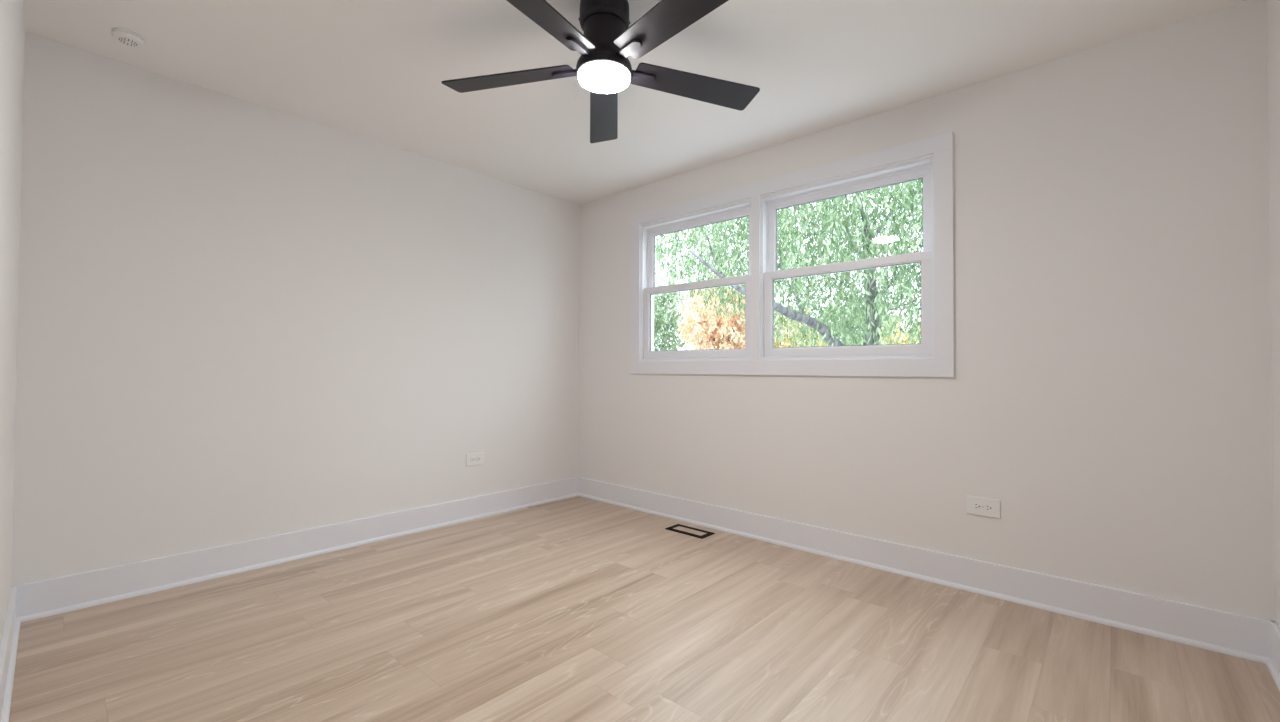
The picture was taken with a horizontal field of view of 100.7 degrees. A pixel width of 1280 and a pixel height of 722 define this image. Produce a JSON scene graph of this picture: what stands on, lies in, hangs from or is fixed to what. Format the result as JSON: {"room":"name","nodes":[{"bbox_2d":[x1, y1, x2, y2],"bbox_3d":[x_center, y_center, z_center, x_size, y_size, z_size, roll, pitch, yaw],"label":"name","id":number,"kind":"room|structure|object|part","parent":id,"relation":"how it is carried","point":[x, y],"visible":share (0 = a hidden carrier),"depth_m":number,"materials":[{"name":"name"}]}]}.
{"room":"empty bedroom","nodes":[
{"label":"empty bedroom","id":0,"kind":"room"},
{"bbox_2d":[0,0,24,645],"bbox_3d":[-1.206,-0.165,0.868,3.784,2.440,0.140,-1,-1,42],"label":"wall","id":1,"kind":"structure","parent":0,"point":[12,25],"depth_m":1.71,"materials":[{"name":"paint"}]},
{"bbox_2d":[0,586,20,721],"bbox_3d":[-1.155,0.981,0.911,3.784,0.150,0.028,-1,-1,42],"label":"baseboard","id":2,"kind":"structure","parent":1,"relation":"attached to","point":[10,637],"depth_m":1.77,"materials":[{"name":"paint"}]},
{"bbox_2d":[11,32,579,585],"bbox_3d":[-1.592,-0.125,3.371,0.140,2.440,3.344,-1,-1,42],"label":"wall","id":3,"kind":"structure","parent":0,"point":[239,320],"depth_m":2.78,"materials":[{"name":"paint"}]},
{"bbox_2d":[11,477,577,622],"bbox_3d":[-1.535,1.020,3.295,0.028,0.150,3.064,-1,-1,42],"label":"baseboard","id":4,"kind":"structure","parent":3,"relation":"attached to","point":[63,594],"depth_m":2.75,"materials":[{"name":"paint"}]},
{"bbox_2d":[466,452,483,465],"bbox_3d":[-1.160,0.691,3.729,0.011,0.085,0.136,-1,-1,42],"label":"wall outlet","id":5,"kind":"object","parent":3,"relation":"attached to","point":[472,459],"visible":1,"depth_m":3.72,"materials":[{"name":"white plastic"}]},
{"bbox_2d":[23,0,1246,204],"bbox_3d":[-0.127,-1.459,2.081,4.064,0.200,3.344,-1,-1,42],"label":"ceiling","id":6,"kind":"structure","parent":0,"point":[375,70],"depth_m":2.38,"materials":[{"name":"paint"}]},
{"bbox_2d":[111,28,144,47],"bbox_3d":[-2.148,-1.351,2.226,0.100,0.031,0.100,-1,-1,42],"label":"smoke detector","id":7,"kind":"object","parent":6,"relation":"attached to","point":[124,36],"visible":1,"depth_m":2.21,"materials":[{"name":"white plastic"}]},
{"bbox_2d":[441,0,759,142],"bbox_3d":[-0.131,-1.211,1.994,1.280,0.300,1.288,-1,-1,42],"label":"ceiling fan","id":8,"kind":"object","parent":6,"relation":"hanging from","point":[603,67],"visible":1,"depth_m":1.97,"materials":[{"name":"black metal"}]},
{"bbox_3d":[-0.520,-1.127,2.119,0.539,0.006,0.141,0,11,14],"label":"blade","id":9,"kind":"part","parent":8,"relation":"part of","materials":[{"name":"laminate"}]},
{"bbox_3d":[-0.345,-1.134,1.690,0.141,0.006,0.539,14,6,31],"label":"blade","id":10,"kind":"part","parent":8,"relation":"part of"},
{"bbox_3d":[-0.137,-1.074,2.024,0.198,0.028,0.198,-1,-1,42],"label":"light globe","id":11,"kind":"part","parent":8,"relation":"part of","materials":[{"name":"white glass"}]},
{"bbox_3d":[-0.165,-1.121,2.418,0.141,0.006,0.539,-12,0,-4],"label":"blade","id":12,"kind":"part","parent":8,"relation":"part of","materials":[{"name":"laminate"}]},
{"bbox_3d":[0.117,-1.131,1.723,0.141,0.006,0.539,17,-11,-39],"label":"blade","id":13,"kind":"part","parent":8,"relation":"part of","materials":[{"name":"laminate"}]},
{"bbox_3d":[0.229,-1.123,2.173,0.539,0.006,0.141,1,-13,-22],"label":"blade","id":14,"kind":"part","parent":8,"relation":"part of","materials":[{"name":"laminate"}]},
{"bbox_2d":[9,496,1279,721],"bbox_3d":[-0.141,1.180,2.036,4.064,0.200,3.344,-1,-1,42],"label":"floor","id":15,"kind":"structure","parent":0,"point":[576,608],"depth_m":2.00,"materials":[{"name":"brown wood"}]},
{"bbox_2d":[665,524,714,538],"bbox_3d":[0.323,1.104,3.444,0.298,0.005,0.140,-1,-1,42],"label":"floor vent","id":16,"kind":"object","parent":15,"relation":"in","point":[679,528],"visible":1,"depth_m":3.43,"materials":[{"name":"black metal"}]},
{"bbox_2d":[578,0,1274,621],"bbox_3d":[0.938,-0.114,3.249,3.784,2.440,0.140,-1,-1,42],"label":"wall","id":17,"kind":"structure","parent":0,"point":[1110,386],"depth_m":2.35,"materials":[{"name":"paint"}]},
{"bbox_2d":[640,198,751,360],"bbox_3d":[0.400,-0.517,3.726,0.956,1.034,0.133,-1,-1,42],"label":"window","id":18,"kind":"structure","parent":17,"relation":"in","point":[742,208],"depth_m":3.77,"materials":[{"name":"plastic"}]},
{"bbox_3d":[0.383,-0.287,3.704,0.924,0.532,0.032,-1,-1,42],"label":"sash","id":19,"kind":"part","parent":18,"relation":"part of","materials":[{"name":"plastic"}]},
{"bbox_3d":[0.413,-0.757,3.743,0.924,0.500,0.031,-1,-1,42],"label":"sash","id":20,"kind":"part","parent":18,"relation":"part of","materials":[{"name":"plastic"}]},
{"bbox_2d":[630,132,953,376],"bbox_3d":[0.779,-0.516,3.379,2.167,1.210,0.142,-1,-1,42],"label":"window","id":21,"kind":"structure","parent":17,"relation":"in","point":[922,167],"depth_m":2.99,"materials":[{"name":"plastic"}]},
{"bbox_3d":[1.142,-0.294,3.021,0.948,0.532,0.032,-1,-1,42],"label":"sash","id":22,"kind":"part","parent":21,"relation":"part of","materials":[{"name":"plastic"}]},
{"bbox_3d":[1.172,-0.765,3.059,0.948,0.500,0.031,-1,-1,42],"label":"sash","id":23,"kind":"part","parent":21,"relation":"part of","materials":[{"name":"plastic"}]},
{"bbox_2d":[577,477,1275,663],"bbox_3d":[0.876,1.030,3.167,3.784,0.150,0.028,-1,-1,42],"label":"baseboard","id":24,"kind":"structure","parent":17,"relation":"attached to","point":[1237,635],"depth_m":2.48,"materials":[{"name":"paint"}]},
{"bbox_2d":[966,495,999,517],"bbox_3d":[1.625,0.691,2.511,0.136,0.085,0.011,-1,-1,42],"label":"wall outlet","id":25,"kind":"object","parent":17,"relation":"attached to","point":[981,506],"visible":1,"depth_m":2.51,"materials":[{"name":"white plastic"}]},
{"bbox_2d":[973,502,980,509],"bbox_3d":[1.606,0.691,2.524,0.033,0.035,0.003,-1,-1,42],"label":"receptacle","id":26,"kind":"object","parent":25,"relation":"attached to","point":[976,505],"depth_m":2.52,"materials":[{"name":"grey plastic"}]},
{"bbox_2d":[984,504,992,511],"bbox_3d":[1.639,0.690,2.494,0.033,0.035,0.003,-1,-1,42],"label":"receptacle","id":27,"kind":"object","parent":25,"relation":"attached to","point":[987,507],"depth_m":2.49,"materials":[{"name":"grey plastic"}]},
{"bbox_2d":[1266,0,1279,628],"bbox_3d":[1.325,-0.154,0.746,0.140,2.440,3.344,-1,-1,42],"label":"wall","id":28,"kind":"structure","parent":0,"point":[1272,6],"depth_m":1.88,"materials":[{"name":"paint"}]},
{"bbox_2d":[1266,621,1279,691],"bbox_3d":[1.256,0.991,0.783,0.028,0.150,3.064,-1,-1,42],"label":"baseboard","id":29,"kind":"structure","parent":28,"relation":"attached to","point":[1273,663],"depth_m":1.85,"materials":[{"name":"paint"}]},
{"bbox_3d":[1.251,1.056,0.786,0.014,0.020,3.064,-1,-1,42],"label":"shoe moulding","id":30,"kind":"part","parent":29,"relation":"part of","materials":[{"name":"paint"}]},
{"label":"outside","id":31,"kind":"structure","parent":0,"visible":0},
{"bbox_3d":[23.078,4.539,30.625,90.000,0.300,69.400,-1,-1,42],"label":"ground","id":32,"kind":"structure","parent":31,"visible":0},
{"bbox_2d":[654,272,687,350],"bbox_3d":[0.438,0.239,21.960,3.206,7.986,3.312,0,-1,16],"label":"leafy tree","id":33,"kind":"object","parent":32,"relation":"on","point":[660,314],"visible":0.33,"depth_m":21.21,"materials":[{"name":"green plant"}]},
{"bbox_2d":[677,273,744,349],"bbox_3d":[3.011,0.473,18.966,3.514,7.431,3.385,-1,-1,42],"label":"autumn tree","id":34,"kind":"object","parent":32,"relation":"on","point":[702,333],"visible":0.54,"depth_m":18.28,"materials":[{"name":"orange plant"}]},
{"bbox_2d":[655,179,922,346],"bbox_3d":[3.879,-0.815,9.741,8.227,9.710,6.673,0,-1,18],"label":"willow tree","id":35,"kind":"object","parent":32,"relation":"on","point":[868,239],"visible":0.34,"depth_m":9.06,"materials":[{"name":"green plant"}]},
{"bbox_2d":[774,307,827,347],"bbox_3d":[6.319,0.884,22.981,3.446,6.791,3.446,-1,-1,42],"label":"leafy tree","id":36,"kind":"object","parent":32,"relation":"on","point":[786,341],"visible":0.18,"depth_m":22.29,"materials":[{"name":"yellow plant"}]},
{"bbox_2d":[814,294,904,345],"bbox_3d":[10.494,0.489,25.919,4.311,7.724,4.353,-1,-1,42],"label":"leafy tree","id":37,"kind":"object","parent":32,"relation":"on","point":[853,328],"visible":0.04,"depth_m":25.56,"materials":[{"name":"green plant"}]},
{"bbox_2d":[880,314,920,344],"bbox_3d":[10.198,1.200,18.953,3.474,6.065,3.621,0,-1,4],"label":"leafy tree","id":38,"kind":"object","parent":32,"relation":"on","point":[903,340],"visible":0.05,"depth_m":18.63,"materials":[{"name":"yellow plant"}]}
]}

